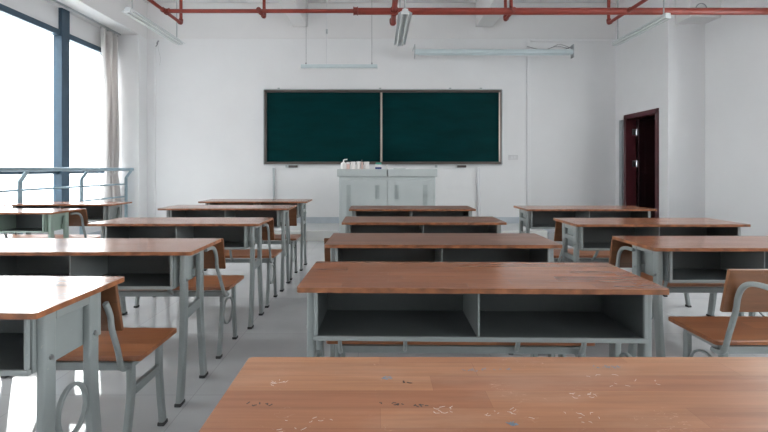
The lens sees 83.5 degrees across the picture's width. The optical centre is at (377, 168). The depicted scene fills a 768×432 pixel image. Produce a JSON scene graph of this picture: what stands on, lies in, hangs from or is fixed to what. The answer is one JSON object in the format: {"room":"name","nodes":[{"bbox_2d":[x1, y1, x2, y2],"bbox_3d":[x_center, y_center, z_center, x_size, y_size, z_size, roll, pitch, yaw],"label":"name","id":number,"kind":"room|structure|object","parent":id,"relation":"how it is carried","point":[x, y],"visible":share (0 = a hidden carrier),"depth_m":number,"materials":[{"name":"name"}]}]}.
{"room":"classroom","nodes":[
{"label":"classroom","id":0,"kind":"room"},
{"bbox_2d":[0,0,104,234],"bbox_3d":[-4.700,-0.598,0.350,0.200,3.455,14.700,0,0,0],"label":"wall","id":1,"kind":"structure","parent":0,"point":[44,11],"depth_m":6.50,"materials":[{"name":"white paint"}]},
{"bbox_2d":[0,4,104,201],"bbox_3d":[-4.615,-0.848,5.740,0.130,2.955,3.380,0,0,0],"label":"window","id":2,"kind":"structure","parent":1,"relation":"in","point":[62,38],"depth_m":6.19,"materials":[{"name":"blue metal"}]},
{"bbox_2d":[45,0,146,38],"bbox_3d":[-4.465,-2.647,0.350,0.670,0.645,14.700,0,0,0],"label":"beam","id":3,"kind":"structure","parent":0,"point":[108,13],"depth_m":6.78,"materials":[{"name":"white paint"}]},
{"bbox_2d":[52,0,120,34],"bbox_3d":[-4.440,-2.313,5.735,0.040,0.022,3.350,0,0,0],"label":"rail","id":4,"kind":"object","parent":3,"relation":"attached to","point":[56,1],"visible":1,"depth_m":6.49,"materials":[{"name":"grey metal"}]},
{"bbox_2d":[100,28,120,201],"bbox_3d":[-4.431,-0.787,7.156,0.167,2.995,0.543,0,0,0],"label":"curtain","id":5,"kind":"object","parent":4,"relation":"hanging from","point":[110,140],"visible":0.92,"depth_m":7.09,"materials":[{"name":"fabric"}]},
{"bbox_2d":[118,35,146,216],"bbox_3d":[-4.365,-0.598,0.350,0.470,3.455,14.700,0,0,0],"label":"pillars","id":6,"kind":"structure","parent":0,"point":[132,49],"depth_m":7.43,"materials":[{"name":"white paint"}]},
{"bbox_2d":[143,0,618,2],"bbox_3d":[0.095,-3.045,0.350,9.790,0.150,15.100,0,0,0],"label":"ceiling","id":7,"kind":"structure","parent":0,"point":[146,1],"depth_m":7.62,"materials":[{"name":"white paint"}]},
{"bbox_2d":[121,0,184,44],"bbox_3d":[-2.740,-2.341,5.330,0.156,1.257,1.244,0,0,0],"label":"pendant lamp","id":8,"kind":"object","parent":7,"relation":"hanging from","point":[129,11],"visible":1,"depth_m":5.21,"materials":[{"name":"white metal"}]},
{"bbox_2d":[301,0,376,68],"bbox_3d":[-0.630,-2.300,7.015,1.240,1.340,0.100,0,0,0],"label":"lamp","id":9,"kind":"object","parent":7,"relation":"hanging from","point":[303,66],"visible":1,"depth_m":6.97,"materials":[{"name":"grey metal"}]},
{"bbox_2d":[394,0,411,45],"bbox_3d":[0.300,-2.337,5.350,0.156,1.267,1.244,0,0,0],"label":"pendant lamp","id":10,"kind":"object","parent":7,"relation":"hanging from","point":[404,16],"visible":1,"depth_m":5.21,"materials":[{"name":"white metal"}]},
{"bbox_2d":[147,0,767,25],"bbox_3d":[1.088,-2.413,3.937,7.396,1.109,3.474,0,0,0],"label":"sprinkler pipework","id":11,"kind":"object","parent":7,"relation":"attached to","point":[394,10],"visible":1,"depth_m":5.17,"materials":[{"name":"red paint"}]},
{"bbox_2d":[609,0,673,45],"bbox_3d":[3.380,-2.364,5.580,0.156,1.212,1.144,0,0,0],"label":"pendant lamp","id":12,"kind":"object","parent":7,"relation":"hanging from","point":[664,17],"visible":1,"depth_m":5.47,"materials":[{"name":"white metal"}]},
{"bbox_2d":[147,3,615,38],"bbox_3d":[0.061,-2.652,7.694,8.383,0.635,0.012,0,0,0],"label":"beam","id":13,"kind":"structure","parent":0,"point":[195,25],"depth_m":7.69,"materials":[{"name":"white paint"}]},
{"bbox_2d":[0,232,767,431],"bbox_3d":[0.095,1.205,0.350,9.790,0.150,15.100,0,0,0],"label":"floor","id":14,"kind":"structure","parent":0,"point":[281,331],"depth_m":2.65,"materials":[{"name":"tile"}]},
{"bbox_2d":[0,208,81,237],"bbox_3d":[-3.530,0.760,4.060,1.208,0.739,0.400,0,0,0],"label":"school desk","id":15,"kind":"object","parent":14,"relation":"on","point":[12,220],"visible":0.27,"depth_m":4.08,"materials":[{"name":"orange wood"}]},
{"bbox_2d":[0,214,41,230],"bbox_3d":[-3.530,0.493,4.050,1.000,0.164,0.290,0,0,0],"label":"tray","id":16,"kind":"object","parent":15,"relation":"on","point":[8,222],"depth_m":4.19,"materials":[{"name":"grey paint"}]},
{"bbox_2d":[0,214,43,232],"bbox_3d":[-3.530,0.495,3.899,1.004,0.168,0.012,0,0,0],"label":"tray","id":17,"kind":"object","parent":15,"relation":"on","point":[42,231],"depth_m":3.89,"materials":[{"name":"green paint"}]},
{"bbox_2d":[0,209,100,239],"bbox_3d":[-3.530,0.764,4.433,1.200,0.733,0.535,0,0,0],"label":"bench","id":18,"kind":"object","parent":14,"relation":"on","point":[76,218],"visible":0.25,"depth_m":4.37,"materials":[{"name":"brown wood"}]},
{"bbox_2d":[0,276,123,431],"bbox_3d":[-1.526,0.760,1.376,1.208,0.739,0.400,0,0,1],"label":"school desk","id":19,"kind":"object","parent":14,"relation":"on","point":[43,319],"visible":1,"depth_m":1.34,"materials":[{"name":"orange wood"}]},
{"bbox_2d":[0,319,30,368],"bbox_3d":[-1.527,0.493,1.366,1.104,0.164,0.290,0,0,1],"label":"tray","id":20,"kind":"object","parent":19,"relation":"on","point":[15,334],"depth_m":1.35,"materials":[{"name":"grey paint"}]},
{"bbox_2d":[0,167,133,233],"bbox_3d":[-4.287,0.555,5.761,0.165,1.150,3.322,0,0,0],"label":"railing","id":21,"kind":"object","parent":14,"relation":"on","point":[25,170],"depth_m":6.05,"materials":[{"name":"grey metal"}]},
{"bbox_2d":[3,202,131,233],"bbox_3d":[-3.545,0.760,4.950,1.208,0.739,0.400,0,0,0],"label":"school desk","id":22,"kind":"object","parent":14,"relation":"on","point":[96,211],"visible":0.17,"depth_m":4.92,"materials":[{"name":"orange wood"}]},
{"bbox_2d":[14,206,104,220],"bbox_3d":[-3.545,0.495,4.789,1.004,0.168,0.012,0,0,0],"label":"tray","id":23,"kind":"object","parent":22,"relation":"on","point":[14,206],"depth_m":4.78,"materials":[{"name":"grey paint"}]},
{"bbox_2d":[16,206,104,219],"bbox_3d":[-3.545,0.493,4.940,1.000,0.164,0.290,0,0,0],"label":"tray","id":24,"kind":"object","parent":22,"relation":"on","point":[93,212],"depth_m":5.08,"materials":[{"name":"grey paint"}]},
{"bbox_2d":[0,238,220,407],"bbox_3d":[-1.485,0.760,2.226,1.208,0.739,0.400,0,0,0],"label":"school desk","id":25,"kind":"object","parent":14,"relation":"on","point":[144,263],"visible":0.87,"depth_m":2.25,"materials":[{"name":"orange wood"}]},
{"bbox_2d":[0,256,173,285],"bbox_3d":[-1.485,0.493,2.216,1.000,0.164,0.290,0,0,0],"label":"tray","id":26,"kind":"object","parent":25,"relation":"on","point":[136,270],"depth_m":2.36,"materials":[{"name":"grey paint"}]},
{"bbox_2d":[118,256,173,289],"bbox_3d":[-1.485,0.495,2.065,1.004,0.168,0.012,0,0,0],"label":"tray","id":27,"kind":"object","parent":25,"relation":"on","point":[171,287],"depth_m":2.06,"materials":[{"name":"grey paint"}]},
{"bbox_2d":[56,285,176,431],"bbox_3d":[-1.489,0.774,1.736,1.170,0.713,0.417,0,0,0],"label":"chair","id":28,"kind":"object","parent":14,"relation":"on","point":[121,349],"visible":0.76,"depth_m":1.67,"materials":[{"name":"brown wood"}]},
{"bbox_2d":[88,217,272,328],"bbox_3d":[-1.440,0.757,3.220,1.208,0.745,0.400,0,0,0],"label":"school desk","id":29,"kind":"object","parent":14,"relation":"on","point":[238,233],"visible":0.62,"depth_m":3.27,"materials":[{"name":"orange wood"}]},
{"bbox_2d":[105,226,245,249],"bbox_3d":[-1.440,0.489,3.059,1.004,0.168,0.012,0,0,0],"label":"tray","id":30,"kind":"object","parent":29,"relation":"on","point":[106,227],"depth_m":3.05,"materials":[{"name":"grey paint"}]},
{"bbox_2d":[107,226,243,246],"bbox_3d":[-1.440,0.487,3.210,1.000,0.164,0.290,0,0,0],"label":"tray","id":31,"kind":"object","parent":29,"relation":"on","point":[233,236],"depth_m":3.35,"materials":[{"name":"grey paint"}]},
{"bbox_2d":[118,238,243,358],"bbox_3d":[-1.485,0.764,2.605,1.200,0.733,0.590,0,0,0],"label":"bench","id":32,"kind":"object","parent":14,"relation":"on","point":[214,256],"visible":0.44,"depth_m":2.61,"materials":[{"name":"brown wood"}]},
{"bbox_2d":[134,219,281,307],"bbox_3d":[-1.440,0.764,3.572,1.200,0.733,0.535,0,0,0],"label":"bench","id":33,"kind":"object","parent":14,"relation":"on","point":[267,228],"visible":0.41,"depth_m":3.55,"materials":[{"name":"brown wood"}]},
{"bbox_2d":[158,205,296,291],"bbox_3d":[-1.425,0.747,4.150,1.208,0.767,0.400,0,0,0],"label":"school desk","id":34,"kind":"object","parent":14,"relation":"on","point":[280,213],"visible":0.62,"depth_m":4.16,"materials":[{"name":"orange wood"}]},
{"bbox_2d":[170,210,278,227],"bbox_3d":[-1.425,0.467,3.989,1.004,0.168,0.012,0,0,0],"label":"tray","id":35,"kind":"object","parent":34,"relation":"on","point":[170,210],"depth_m":3.98,"materials":[{"name":"grey paint"}]},
{"bbox_2d":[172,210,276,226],"bbox_3d":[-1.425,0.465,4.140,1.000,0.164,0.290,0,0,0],"label":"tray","id":36,"kind":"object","parent":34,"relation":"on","point":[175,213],"depth_m":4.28,"materials":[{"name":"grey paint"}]},
{"bbox_2d":[198,199,311,270],"bbox_3d":[-1.390,0.745,4.960,1.208,0.770,0.400,0,0,0],"label":"school desk","id":37,"kind":"object","parent":14,"relation":"on","point":[300,211],"visible":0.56,"depth_m":4.92,"materials":[{"name":"orange wood"}]},
{"bbox_2d":[210,203,296,213],"bbox_3d":[-1.390,0.462,4.950,1.000,0.164,0.290,0,0,0],"label":"tray","id":38,"kind":"object","parent":37,"relation":"on","point":[210,203],"depth_m":5.09,"materials":[{"name":"grey paint"}]},
{"bbox_2d":[256,208,300,279],"bbox_3d":[-1.425,0.764,4.511,1.200,0.733,0.417,0,0,0],"label":"bench","id":39,"kind":"object","parent":14,"relation":"on","point":[292,212],"visible":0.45,"depth_m":4.43,"materials":[{"name":"brown wood"}]},
{"bbox_2d":[337,169,436,232],"bbox_3d":[0.130,0.566,6.294,1.400,1.128,0.612,0,0,0],"label":"lectern","id":40,"kind":"object","parent":14,"relation":"on","point":[357,187],"visible":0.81,"depth_m":6.01,"materials":[{"name":"grey paint"}]},
{"bbox_2d":[341,159,346,168],"bbox_3d":[-0.482,-0.072,6.120,0.096,0.147,0.079,0,0,0],"label":"pump bottle","id":41,"kind":"object","parent":40,"relation":"on","point":[343,164],"visible":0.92,"depth_m":6.09,"materials":[{"name":"white plastic"}]},
{"bbox_2d":[346,188,350,214],"bbox_3d":[-0.410,0.443,6.006,0.060,0.433,0.004,0,0,0],"label":"vent","id":42,"kind":"object","parent":40,"relation":"attached to","point":[348,190],"depth_m":6.01,"materials":[{"name":"metal"}]},
{"bbox_2d":[350,162,355,168],"bbox_3d":[-0.355,-0.051,6.120,0.076,0.105,0.074,0,0,0],"label":"pot","id":43,"kind":"object","parent":40,"relation":"on","point":[353,164],"visible":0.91,"depth_m":6.09,"materials":[{"name":"white ceramic"}]},
{"bbox_2d":[356,161,360,168],"bbox_3d":[-0.275,-0.052,6.130,0.071,0.108,0.070,0,0,0],"label":"pot","id":44,"kind":"object","parent":40,"relation":"on","point":[358,164],"visible":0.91,"depth_m":6.10,"materials":[{"name":"white plastic"}]},
{"bbox_2d":[363,162,368,168],"bbox_3d":[-0.165,-0.051,6.130,0.084,0.104,0.083,0,0,0],"label":"pot","id":45,"kind":"object","parent":40,"relation":"on","point":[366,164],"visible":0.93,"depth_m":6.09,"materials":[{"name":"white plastic"}]},
{"bbox_2d":[375,163,381,168],"bbox_3d":[0.003,-0.044,6.120,0.095,0.092,0.068,0,0,0],"label":"box","id":46,"kind":"object","parent":40,"relation":"on","point":[377,165],"visible":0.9,"depth_m":6.09,"materials":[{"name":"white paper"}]},
{"bbox_2d":[423,188,426,203],"bbox_3d":[0.660,0.443,6.006,0.060,0.433,0.004,0,0,0],"label":"vent","id":47,"kind":"object","parent":40,"relation":"attached to","point":[424,189],"depth_m":6.01,"materials":[{"name":"metal"}]},
{"bbox_2d":[263,223,547,240],"bbox_3d":[-0.045,1.050,7.214,5.410,0.160,0.948,0,0,0],"label":"platform","id":48,"kind":"object","parent":14,"relation":"on","point":[314,231],"visible":0.12,"depth_m":6.78,"materials":[{"name":"tile"}]},
{"bbox_2d":[349,206,475,216],"bbox_3d":[0.327,0.756,4.280,1.208,0.748,0.400,0,0,0],"label":"school desk","id":49,"kind":"object","parent":14,"relation":"on","point":[434,211],"visible":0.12,"depth_m":4.38,"materials":[{"name":"brown wood"}]},
{"bbox_2d":[356,211,467,216],"bbox_3d":[0.327,0.484,4.270,1.104,0.164,0.290,0,0,0],"label":"tray","id":50,"kind":"object","parent":49,"relation":"on","point":[358,213],"depth_m":4.41,"materials":[{"name":"grey paint"}]},
{"bbox_2d":[324,238,512,354],"bbox_3d":[0.277,0.772,2.751,1.200,0.716,0.417,0,0,0],"label":"bench","id":51,"kind":"object","parent":14,"relation":"on","point":[326,250],"visible":0.02,"depth_m":2.59,"materials":[{"name":"brown wood"}]},
{"bbox_2d":[342,216,506,232],"bbox_3d":[0.338,0.760,3.340,1.208,0.739,0.400,0,0,0],"label":"school desk","id":52,"kind":"object","parent":14,"relation":"on","point":[353,224],"visible":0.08,"depth_m":3.43,"materials":[{"name":"brown wood"}]},
{"bbox_2d":[351,225,496,232],"bbox_3d":[0.338,0.493,3.330,1.104,0.164,0.290,0,0,0],"label":"tray","id":53,"kind":"object","parent":52,"relation":"on","point":[354,228],"depth_m":3.47,"materials":[{"name":"grey paint"}]},
{"bbox_2d":[325,233,561,356],"bbox_3d":[0.334,0.757,2.380,1.208,0.745,0.400,0,0,1],"label":"school desk","id":54,"kind":"object","parent":14,"relation":"on","point":[362,247],"visible":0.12,"depth_m":2.48,"materials":[{"name":"brown wood"}]},
{"bbox_2d":[338,248,546,261],"bbox_3d":[0.334,0.487,2.370,1.104,0.164,0.290,0,0,0],"label":"tray","id":55,"kind":"object","parent":54,"relation":"on","point":[344,254],"depth_m":2.51,"materials":[{"name":"grey paint"}]},
{"bbox_2d":[326,341,594,356],"bbox_3d":[0.359,0.777,1.956,1.200,0.706,0.417,0,0,1],"label":"bench","id":56,"kind":"object","parent":14,"relation":"on","point":[341,347],"visible":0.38,"depth_m":1.87,"materials":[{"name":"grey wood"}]},
{"bbox_2d":[297,261,668,356],"bbox_3d":[0.341,0.759,1.595,1.208,0.742,0.400,0,0,1],"label":"school desk","id":57,"kind":"object","parent":14,"relation":"on","point":[531,302],"visible":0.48,"depth_m":1.55,"materials":[{"name":"orange wood"}]},
{"bbox_2d":[318,293,642,337],"bbox_3d":[0.341,0.490,1.585,1.104,0.164,0.290,0,0,1],"label":"tray","id":58,"kind":"object","parent":57,"relation":"on","point":[340,315],"depth_m":1.63,"materials":[{"name":"grey paint"}]},
{"bbox_2d":[199,357,767,431],"bbox_3d":[0.337,0.760,0.694,1.208,0.739,0.400,0,0,0],"label":"school desk","id":59,"kind":"object","parent":14,"relation":"on","point":[268,394],"visible":1,"depth_m":0.75,"materials":[{"name":"brown wood"}]},
{"bbox_2d":[514,206,656,232],"bbox_3d":[1.982,0.751,4.180,1.208,0.757,0.400,0,0,0],"label":"school desk","id":60,"kind":"object","parent":14,"relation":"on","point":[531,217],"visible":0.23,"depth_m":4.22,"materials":[{"name":"orange wood"}]},
{"bbox_2d":[532,211,647,226],"bbox_3d":[1.982,0.475,4.170,1.104,0.164,0.290,0,0,0],"label":"tray","id":61,"kind":"object","parent":60,"relation":"on","point":[539,218],"depth_m":4.31,"materials":[{"name":"grey paint"}]},
{"bbox_2d":[554,221,691,306],"bbox_3d":[2.010,0.764,3.611,1.200,0.733,0.477,0,0,0],"label":"bench","id":62,"kind":"object","parent":14,"relation":"on","point":[584,256],"visible":0.15,"depth_m":3.56,"materials":[{"name":"brown wood"}]},
{"bbox_2d":[553,218,750,315],"bbox_3d":[1.975,0.756,3.170,1.208,0.747,0.400,0,0,0],"label":"school desk","id":63,"kind":"object","parent":14,"relation":"on","point":[583,234],"visible":0.45,"depth_m":3.20,"materials":[{"name":"orange wood"}]},
{"bbox_2d":[583,227,736,247],"bbox_3d":[1.975,0.485,3.160,1.104,0.164,0.290,0,0,0],"label":"tray","id":64,"kind":"object","parent":63,"relation":"on","point":[593,237],"depth_m":3.30,"materials":[{"name":"grey paint"}]},
{"bbox_2d":[609,239,764,315],"bbox_3d":[2.012,0.776,2.712,1.200,0.708,0.535,0,0,0],"label":"bench","id":65,"kind":"object","parent":14,"relation":"on","point":[620,256],"visible":0.17,"depth_m":2.68,"materials":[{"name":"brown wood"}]},
{"bbox_2d":[612,236,767,356],"bbox_3d":[2.012,0.766,2.390,1.208,0.727,0.400,0,0,0],"label":"school desk","id":66,"kind":"object","parent":14,"relation":"on","point":[671,259],"visible":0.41,"depth_m":2.36,"materials":[{"name":"orange wood"}]},
{"bbox_2d":[641,263,644,270],"bbox_3d":[1.499,0.556,2.440,0.016,0.038,0.024,0,0,0],"label":"tray","id":67,"kind":"object","parent":66,"relation":"on","point":[642,264],"depth_m":2.43,"materials":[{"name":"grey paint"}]},
{"bbox_2d":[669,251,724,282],"bbox_3d":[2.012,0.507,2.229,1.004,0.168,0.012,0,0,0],"label":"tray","id":68,"kind":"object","parent":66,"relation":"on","point":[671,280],"depth_m":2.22,"materials":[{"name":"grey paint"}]},
{"bbox_2d":[673,251,767,279],"bbox_3d":[2.012,0.505,2.380,1.000,0.164,0.290,0,0,0],"label":"tray","id":69,"kind":"object","parent":66,"relation":"on","point":[687,265],"depth_m":2.47,"materials":[{"name":"grey paint"}]},
{"bbox_2d":[668,269,767,356],"bbox_3d":[1.990,0.764,1.823,1.200,0.733,0.535,0,0,0],"label":"chair","id":70,"kind":"object","parent":14,"relation":"on","point":[745,290],"visible":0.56,"depth_m":1.80,"materials":[{"name":"brown wood"}]},
{"bbox_2d":[147,38,654,216],"bbox_3d":[0.095,-0.920,7.800,9.790,4.100,0.200,0,0,0],"label":"wall","id":71,"kind":"structure","parent":0,"point":[209,92],"depth_m":7.70,"materials":[{"name":"white paint"}]},
{"bbox_2d":[153,42,155,216],"bbox_3d":[-4.000,-0.705,7.684,0.040,3.130,0.029,0,0,0],"label":"cable trunking","id":72,"kind":"object","parent":71,"relation":"attached to","point":[154,43],"visible":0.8,"depth_m":7.67,"materials":[{"name":"white paint"}]},
{"bbox_2d":[273,168,274,198],"bbox_3d":[-1.860,0.475,7.665,0.034,0.990,0.036,0,0,0],"label":"cable conduit","id":73,"kind":"object","parent":71,"relation":"attached to","point":[273,168],"visible":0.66,"depth_m":7.65,"materials":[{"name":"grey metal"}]},
{"bbox_2d":[278,0,307,26],"bbox_3d":[-1.384,-2.753,0.344,0.252,0.433,14.688,0,0,0],"label":"beam","id":74,"kind":"structure","parent":71,"relation":"attached to","point":[297,19],"depth_m":7.15,"materials":[{"name":"white paint"}]},
{"bbox_2d":[263,88,502,167],"bbox_3d":[0.088,-0.738,7.654,4.264,1.425,0.088,0,0,0],"label":"chalkboard","id":75,"kind":"object","parent":71,"relation":"attached to","point":[461,128],"visible":1,"depth_m":7.66,"materials":[{"name":"teal metal"}]},
{"bbox_2d":[297,217,554,231],"bbox_3d":[0.061,0.995,7.694,8.383,0.270,0.012,0,0,0],"label":"baseboard","id":76,"kind":"structure","parent":71,"relation":"attached to","point":[308,219],"depth_m":7.69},
{"bbox_2d":[477,168,480,216],"bbox_3d":[1.792,0.474,7.660,0.064,0.992,0.052,0,0,0],"label":"cable conduit","id":77,"kind":"object","parent":71,"relation":"attached to","point":[478,169],"visible":0.85,"depth_m":7.64,"materials":[{"name":"white plastic"}]},
{"bbox_2d":[412,44,573,58],"bbox_3d":[1.935,-2.013,7.395,2.662,0.305,0.491,0,0,0],"label":"screen housing","id":78,"kind":"object","parent":71,"relation":"attached to","point":[534,51],"visible":1,"depth_m":7.17,"materials":[{"name":"grey metal"}]},
{"bbox_2d":[508,155,517,159],"bbox_3d":[2.420,-0.210,7.692,0.170,0.090,0.013,0,0,0],"label":"wall socket","id":79,"kind":"object","parent":71,"relation":"attached to","point":[510,157],"visible":1,"depth_m":7.69,"materials":[{"name":"plastic"}]},
{"bbox_2d":[527,41,529,205],"bbox_3d":[2.690,-0.660,7.684,0.060,3.260,0.029,0,0,0],"label":"cable trunking","id":80,"kind":"object","parent":71,"relation":"attached to","point":[528,42],"visible":0.56,"depth_m":7.67,"materials":[{"name":"white paint"}]},
{"bbox_2d":[476,0,513,26],"bbox_3d":[1.895,-2.753,0.344,0.299,0.433,14.688,0,0,0],"label":"beam","id":81,"kind":"structure","parent":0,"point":[481,20],"depth_m":7.20,"materials":[{"name":"white paint"}]},
{"bbox_2d":[636,116,654,201],"bbox_3d":[5.351,-0.320,7.125,1.897,3.100,1.350,0,0,0],"label":"wall","id":82,"kind":"structure","parent":0,"point":[650,116],"depth_m":7.70,"materials":[{"name":"paint"}]},
{"bbox_2d":[619,120,623,205],"bbox_3d":[4.238,0.140,7.485,0.030,1.980,0.090,0,0,0],"label":"door frame","id":83,"kind":"structure","parent":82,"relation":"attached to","point":[621,122],"depth_m":7.46,"materials":[{"name":"white paint"}]},
{"bbox_2d":[616,0,704,217],"bbox_3d":[4.622,-0.920,7.000,0.737,4.100,1.400,0,0,0],"label":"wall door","id":84,"kind":"structure","parent":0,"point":[662,67],"depth_m":6.30,"materials":[{"name":"white paint"}]},
{"bbox_2d":[624,108,658,217],"bbox_3d":[4.708,0.102,6.960,0.950,2.055,0.904,0,0,0],"label":"door","id":85,"kind":"structure","parent":84,"relation":"attached to","point":[647,131],"depth_m":7.29,"materials":[{"name":"red paint"}]},
{"bbox_2d":[675,0,720,23],"bbox_3d":[4.572,-2.545,6.150,0.437,0.850,0.300,0,0,0],"label":"beam","id":86,"kind":"structure","parent":0,"point":[679,19],"depth_m":6.05,"materials":[{"name":"white paint"}]},
{"bbox_2d":[705,0,767,235],"bbox_3d":[4.890,-0.920,-0.350,0.200,4.100,13.300,0,0,0],"label":"wall","id":87,"kind":"structure","parent":0,"point":[736,46],"depth_m":5.73,"materials":[{"name":"white paint"}]},
{"label":"outside","id":88,"kind":"structure","parent":0,"visible":0},
{"bbox_3d":[-120.000,13.280,75.000,360.000,0.300,450.000,0,0,0],"label":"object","id":89,"kind":"structure","parent":88,"visible":0},
{"bbox_2d":[0,173,93,207],"bbox_3d":[-71.000,6.880,67.500,46.600,12.500,9.600,0,0,0],"label":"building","id":90,"kind":"structure","parent":89,"relation":"on","point":[7,182],"depth_m":62.99,"materials":[{"name":"white"}]},
{"bbox_2d":[0,66,99,201],"bbox_3d":[-60.000,-2.170,78.000,12.600,30.600,10.600,0,0,0],"label":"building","id":91,"kind":"structure","parent":89,"relation":"on","point":[26,92],"depth_m":73.00,"materials":[{"name":"white"}]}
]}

